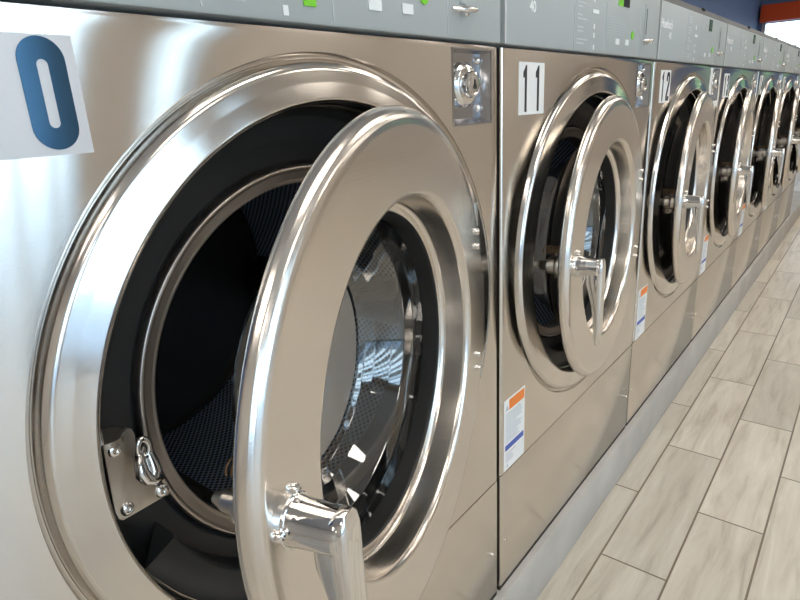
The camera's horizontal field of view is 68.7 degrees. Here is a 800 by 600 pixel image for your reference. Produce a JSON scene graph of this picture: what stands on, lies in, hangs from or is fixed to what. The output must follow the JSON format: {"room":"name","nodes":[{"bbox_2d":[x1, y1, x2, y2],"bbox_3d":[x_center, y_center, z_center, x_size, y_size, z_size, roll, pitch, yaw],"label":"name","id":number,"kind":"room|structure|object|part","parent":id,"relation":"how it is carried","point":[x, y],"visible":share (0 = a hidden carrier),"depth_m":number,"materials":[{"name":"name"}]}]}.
{"room":"laundry","nodes":[
{"label":"laundry","id":0,"kind":"room"},
{"bbox_2d":[537,172,799,599],"bbox_3d":[3.122,0.089,2.508,5.550,0.100,14.300,11,23,37],"label":"floor","id":1,"kind":"structure","parent":0,"point":[707,507],"depth_m":1.52,"materials":[{"name":"beige tile"}]},
{"bbox_2d":[493,191,799,599],"bbox_3d":[0.841,0.091,2.523,0.873,0.120,7.600,11,23,37],"label":"trim","id":2,"kind":"structure","parent":1,"relation":"on","point":[538,567],"depth_m":1.53,"materials":[{"name":"metal"}]},
{"bbox_2d":[0,0,499,599],"bbox_3d":[-0.299,0.072,0.826,0.999,1.083,0.693,11,23,37],"label":"washing machine","id":3,"kind":"object","parent":2,"relation":"on","point":[248,248],"visible":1,"depth_m":0.49,"materials":[{"name":"silver metal"}]},
{"bbox_3d":[-0.201,-0.328,0.598,0.304,0.121,0.692,11,23,37],"label":"control panel","id":4,"kind":"part","parent":3,"relation":"part of","materials":[{"name":"grey plastic"}]},
{"bbox_3d":[-0.046,0.201,0.397,0.044,0.147,0.035,5,20,23],"label":"door handle","id":5,"kind":"part","parent":3,"relation":"part of","materials":[{"name":"silver metal"}]},
{"bbox_3d":[-0.068,0.075,0.619,0.073,0.327,0.327,5,20,23],"label":"door glass","id":6,"kind":"part","parent":3,"relation":"part of","materials":[{"name":"clear glass"}]},
{"bbox_3d":[-0.102,0.073,0.633,0.001,0.238,0.238,5,20,23],"label":"glass","id":7,"kind":"part","parent":3,"relation":"part of","materials":[{"name":"clear glass"}]},
{"bbox_3d":[-0.009,0.080,0.595,0.058,0.528,0.528,5,20,23],"label":"door","id":8,"kind":"part","parent":3,"relation":"part of","materials":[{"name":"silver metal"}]},
{"bbox_3d":[-0.355,0.451,1.015,0.800,0.235,0.690,11,23,37],"label":"panel","id":9,"kind":"part","parent":3,"relation":"part of","materials":[{"name":"silver metal"}]},
{"bbox_3d":[0.073,-0.383,0.688,0.003,0.064,0.014,11,23,37],"label":"coin slot plate","id":10,"kind":"part","parent":3,"relation":"part of","materials":[{"name":"grey metal"}]},
{"bbox_3d":[0.081,-0.344,0.697,0.016,0.011,0.053,11,23,37],"label":"coin return lever","id":11,"kind":"part","parent":3,"relation":"part of","materials":[{"name":"silver metal"}]},
{"bbox_2d":[484,0,659,589],"bbox_3d":[0.100,-0.126,1.368,0.912,1.083,0.693,11,23,37],"label":"washing machine","id":12,"kind":"object","parent":2,"relation":"on","point":[574,79],"visible":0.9,"depth_m":1.04,"materials":[{"name":"silver metal"}]},
{"bbox_3d":[0.091,0.376,1.563,0.778,0.010,0.688,11,23,37],"label":"frame","id":13,"kind":"part","parent":12,"relation":"part of","materials":[{"name":"black"}]},
{"bbox_3d":[0.077,0.259,1.531,0.800,0.235,0.690,11,23,37],"label":"panel","id":14,"kind":"part","parent":12,"relation":"part of","materials":[{"name":"silver metal"}]},
{"bbox_3d":[0.329,-0.125,1.170,0.073,0.327,0.327,9,21,32],"label":"door glass","id":15,"kind":"part","parent":12,"relation":"part of","materials":[{"name":"clear glass"}]},
{"bbox_3d":[0.231,-0.519,1.113,0.304,0.121,0.692,11,23,37],"label":"control panel","id":16,"kind":"part","parent":12,"relation":"part of","materials":[{"name":"grey plastic"}]},
{"bbox_3d":[0.054,-0.175,1.389,0.800,0.676,0.690,11,23,37],"label":"panel","id":17,"kind":"part","parent":12,"relation":"part of","materials":[{"name":"silver metal"}]},
{"bbox_2d":[576,0,586,43],"bbox_3d":[0.301,-0.472,0.962,0.001,0.094,0.047,11,23,37],"label":"print","id":18,"kind":"object","parent":12,"relation":"attached to","point":[581,5],"depth_m":0.96,"materials":[{"name":"grey"}]},
{"bbox_3d":[0.307,0.002,0.949,0.044,0.147,0.035,9,21,32],"label":"door handle","id":19,"kind":"part","parent":12,"relation":"part of","materials":[{"name":"silver metal"}]},
{"bbox_3d":[0.382,-0.117,1.136,0.058,0.528,0.528,9,21,32],"label":"door","id":20,"kind":"part","parent":12,"relation":"part of","materials":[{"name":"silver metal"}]},
{"bbox_2d":[607,15,626,35],"bbox_3d":[0.407,-0.510,1.091,0.001,0.028,0.106,11,23,37],"label":"print","id":21,"kind":"object","parent":12,"relation":"attached to","point":[616,24],"depth_m":1.09,"materials":[{"name":"grey"}]},
{"bbox_3d":[0.506,-0.575,1.204,0.003,0.064,0.014,11,23,37],"label":"coin slot plate","id":22,"kind":"part","parent":12,"relation":"part of","materials":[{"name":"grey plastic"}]},
{"bbox_3d":[0.514,-0.535,1.213,0.016,0.011,0.053,11,23,37],"label":"coin return lever","id":23,"kind":"part","parent":12,"relation":"part of","materials":[{"name":"silver metal"}]},
{"bbox_2d":[625,0,726,425],"bbox_3d":[0.530,-0.318,1.886,0.906,1.083,0.693,11,23,37],"label":"washing machine","id":24,"kind":"object","parent":2,"relation":"on","point":[691,39],"visible":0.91,"depth_m":1.54,"materials":[{"name":"silver metal"}]},
{"bbox_3d":[0.523,0.185,2.079,0.778,0.010,0.688,11,23,37],"label":"frame","id":25,"kind":"part","parent":24,"relation":"part of","materials":[{"name":"silver metal"}]},
{"bbox_3d":[0.510,0.068,2.046,0.800,0.235,0.690,11,23,37],"label":"panel","id":26,"kind":"part","parent":24,"relation":"part of","materials":[{"name":"silver metal"}]},
{"bbox_3d":[0.487,-0.367,1.905,0.800,0.676,0.690,11,23,37],"label":"panel","id":27,"kind":"part","parent":24,"relation":"part of","materials":[{"name":"silver metal"}]},
{"bbox_3d":[0.664,-0.711,1.629,0.304,0.121,0.692,11,23,37],"label":"control panel","id":28,"kind":"part","parent":24,"relation":"part of","materials":[{"name":"grey plastic"}]},
{"bbox_3d":[0.812,-0.309,1.654,0.058,0.528,0.528,9,22,33],"label":"door","id":29,"kind":"part","parent":24,"relation":"part of","materials":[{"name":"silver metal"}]},
{"bbox_2d":[686,16,692,57],"bbox_3d":[0.733,-0.664,1.478,0.001,0.094,0.047,11,23,37],"label":"print","id":30,"kind":"object","parent":24,"relation":"attached to","point":[689,35],"depth_m":1.47,"materials":[{"name":"grey"}]},
{"bbox_3d":[0.656,-0.785,1.607,0.296,0.036,0.692,11,23,37],"label":"trim","id":31,"kind":"part","parent":24,"relation":"part of","materials":[{"name":"grey metal"}]},
{"bbox_3d":[0.734,-0.190,1.468,0.044,0.147,0.035,9,22,33],"label":"door handle","id":32,"kind":"part","parent":24,"relation":"part of","materials":[{"name":"silver metal"}]},
{"bbox_3d":[0.939,-0.766,1.720,0.003,0.064,0.014,11,23,37],"label":"coin slot plate","id":33,"kind":"part","parent":24,"relation":"part of","materials":[{"name":"grey metal"}]},
{"bbox_2d":[691,15,763,341],"bbox_3d":[0.963,-0.510,2.402,0.906,1.083,0.693,11,23,37],"label":"washing machine","id":34,"kind":"object","parent":2,"relation":"on","point":[732,172],"visible":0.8,"depth_m":2.05,"materials":[{"name":"silver metal"}]},
{"bbox_3d":[0.956,-0.006,2.595,0.778,0.010,0.688,11,23,37],"label":"frame","id":35,"kind":"part","parent":34,"relation":"part of","materials":[{"name":"black"}]},
{"bbox_3d":[0.943,-0.123,2.562,0.800,0.235,0.690,11,23,37],"label":"panel","id":36,"kind":"part","parent":34,"relation":"part of","materials":[{"name":"silver metal"}]},
{"bbox_3d":[0.919,-0.558,2.421,0.800,0.676,0.690,11,23,37],"label":"panel","id":37,"kind":"part","parent":34,"relation":"part of","materials":[{"name":"silver metal"}]},
{"bbox_3d":[1.245,-0.500,2.170,0.058,0.528,0.528,9,22,33],"label":"door","id":38,"kind":"part","parent":34,"relation":"part of","materials":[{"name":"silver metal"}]},
{"bbox_3d":[1.089,-0.977,2.122,0.296,0.036,0.692,11,23,37],"label":"trim","id":39,"kind":"part","parent":34,"relation":"part of","materials":[{"name":"grey metal"}]},
{"bbox_3d":[1.097,-0.902,2.145,0.304,0.121,0.692,11,23,37],"label":"control panel","id":40,"kind":"part","parent":34,"relation":"part of","materials":[{"name":"grey plastic"}]},
{"bbox_3d":[1.167,-0.381,1.984,0.044,0.147,0.035,9,22,33],"label":"door handle","id":41,"kind":"part","parent":34,"relation":"part of","materials":[{"name":"silver metal"}]},
{"bbox_2d":[730,30,786,290],"bbox_3d":[1.399,-0.700,2.915,0.915,1.083,0.693,11,23,37],"label":"washing machine","id":42,"kind":"object","parent":2,"relation":"on","point":[768,97],"visible":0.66,"depth_m":2.56,"materials":[{"name":"silver metal"}]},
{"bbox_3d":[1.389,-0.198,3.110,0.778,0.010,0.688,11,23,37],"label":"frame","id":43,"kind":"part","parent":42,"relation":"part of","materials":[{"name":"black"}]},
{"bbox_3d":[1.375,-0.315,3.078,0.800,0.235,0.690,11,23,37],"label":"panel","id":44,"kind":"part","parent":42,"relation":"part of","materials":[{"name":"silver metal"}]},
{"bbox_3d":[1.352,-0.750,2.937,0.800,0.676,0.690,11,23,37],"label":"panel","id":45,"kind":"part","parent":42,"relation":"part of","materials":[{"name":"silver metal"}]},
{"bbox_3d":[1.681,-0.691,2.683,0.058,0.528,0.528,9,21,32],"label":"door","id":46,"kind":"part","parent":42,"relation":"part of","materials":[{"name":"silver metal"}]},
{"bbox_3d":[1.529,-1.093,2.661,0.304,0.121,0.692,11,23,37],"label":"control panel","id":47,"kind":"part","parent":42,"relation":"part of","materials":[{"name":"grey plastic"}]},
{"bbox_3d":[1.522,-1.168,2.638,0.296,0.036,0.692,11,23,37],"label":"trim","id":48,"kind":"part","parent":42,"relation":"part of","materials":[{"name":"grey metal"}]},
{"bbox_3d":[1.607,-0.572,2.495,0.044,0.147,0.035,9,21,32],"label":"door handle","id":49,"kind":"part","parent":42,"relation":"part of","materials":[{"name":"silver metal"}]},
{"bbox_2d":[757,40,799,255],"bbox_3d":[1.830,-0.892,3.432,0.910,1.083,0.693,11,23,37],"label":"washing machine","id":50,"kind":"object","parent":2,"relation":"on","point":[790,77],"visible":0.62,"depth_m":3.07,"materials":[{"name":"silver metal"}]},
{"bbox_3d":[1.808,-0.506,3.594,0.800,0.235,0.690,11,23,37],"label":"panel","id":51,"kind":"part","parent":50,"relation":"part of","materials":[{"name":"silver metal"}]},
{"bbox_3d":[1.785,-0.941,3.453,0.800,0.676,0.690,11,23,37],"label":"panel","id":52,"kind":"part","parent":50,"relation":"part of","materials":[{"name":"silver metal"}]},
{"bbox_3d":[2.112,-0.883,3.200,0.058,0.528,0.528,9,21,32],"label":"door","id":53,"kind":"part","parent":50,"relation":"part of","materials":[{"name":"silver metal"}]},
{"bbox_3d":[1.962,-1.285,3.177,0.304,0.121,0.692,11,23,37],"label":"control panel","id":54,"kind":"part","parent":50,"relation":"part of","materials":[{"name":"grey plastic"}]},
{"bbox_3d":[1.954,-1.360,3.154,0.296,0.036,0.692,11,23,37],"label":"trim","id":55,"kind":"part","parent":50,"relation":"part of","materials":[{"name":"grey metal"}]},
{"bbox_3d":[2.036,-0.764,3.013,0.044,0.147,0.035,9,21,32],"label":"door handle","id":56,"kind":"part","parent":50,"relation":"part of","materials":[{"name":"silver metal"}]},
{"bbox_2d":[776,47,799,230],"bbox_3d":[2.263,-1.083,3.948,0.910,1.083,0.693,11,23,37],"label":"washing machine","id":57,"kind":"object","parent":2,"relation":"on","point":[787,191],"visible":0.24,"depth_m":3.71,"materials":[{"name":"silver metal"}]},
{"bbox_3d":[2.241,-0.698,4.110,0.800,0.235,0.690,11,23,37],"label":"panel","id":58,"kind":"part","parent":57,"relation":"part of","materials":[{"name":"silver metal"}]},
{"bbox_3d":[2.217,-1.132,3.969,0.800,0.676,0.690,11,23,37],"label":"panel","id":59,"kind":"part","parent":57,"relation":"part of","materials":[{"name":"silver metal"}]},
{"bbox_3d":[2.545,-1.074,3.716,0.058,0.528,0.528,9,21,32],"label":"door","id":60,"kind":"part","parent":57,"relation":"part of","materials":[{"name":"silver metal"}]},
{"bbox_2d":[681,0,760,29],"bbox_3d":[0.928,-1.750,3.667,0.150,2.900,14.300,11,23,37],"label":"wall","id":61,"kind":"structure","parent":0,"point":[744,12],"depth_m":7.37,"materials":[{"name":"blue paint"}]},
{"bbox_2d":[757,0,798,31],"bbox_3d":[7.419,-3.270,7.258,5.250,2.900,0.150,11,23,37],"label":"wall","id":62,"kind":"structure","parent":0,"point":[763,2],"depth_m":8.52,"materials":[{"name":"blue paint"}]},
{"bbox_2d":[760,0,799,22],"bbox_3d":[6.216,-3.979,7.808,2.415,0.230,0.140,11,23,37],"label":"window valance","id":63,"kind":"object","parent":62,"relation":"attached to","point":[784,11],"visible":1,"depth_m":8.34,"materials":[{"name":"orange"}]},
{"bbox_2d":[762,19,799,32],"bbox_3d":[5.748,-3.619,8.524,0.900,0.910,0.060,11,23,37],"label":"window","id":64,"kind":"structure","parent":62,"relation":"in","point":[763,24],"depth_m":8.60,"materials":[{"name":"grey"}]}
]}

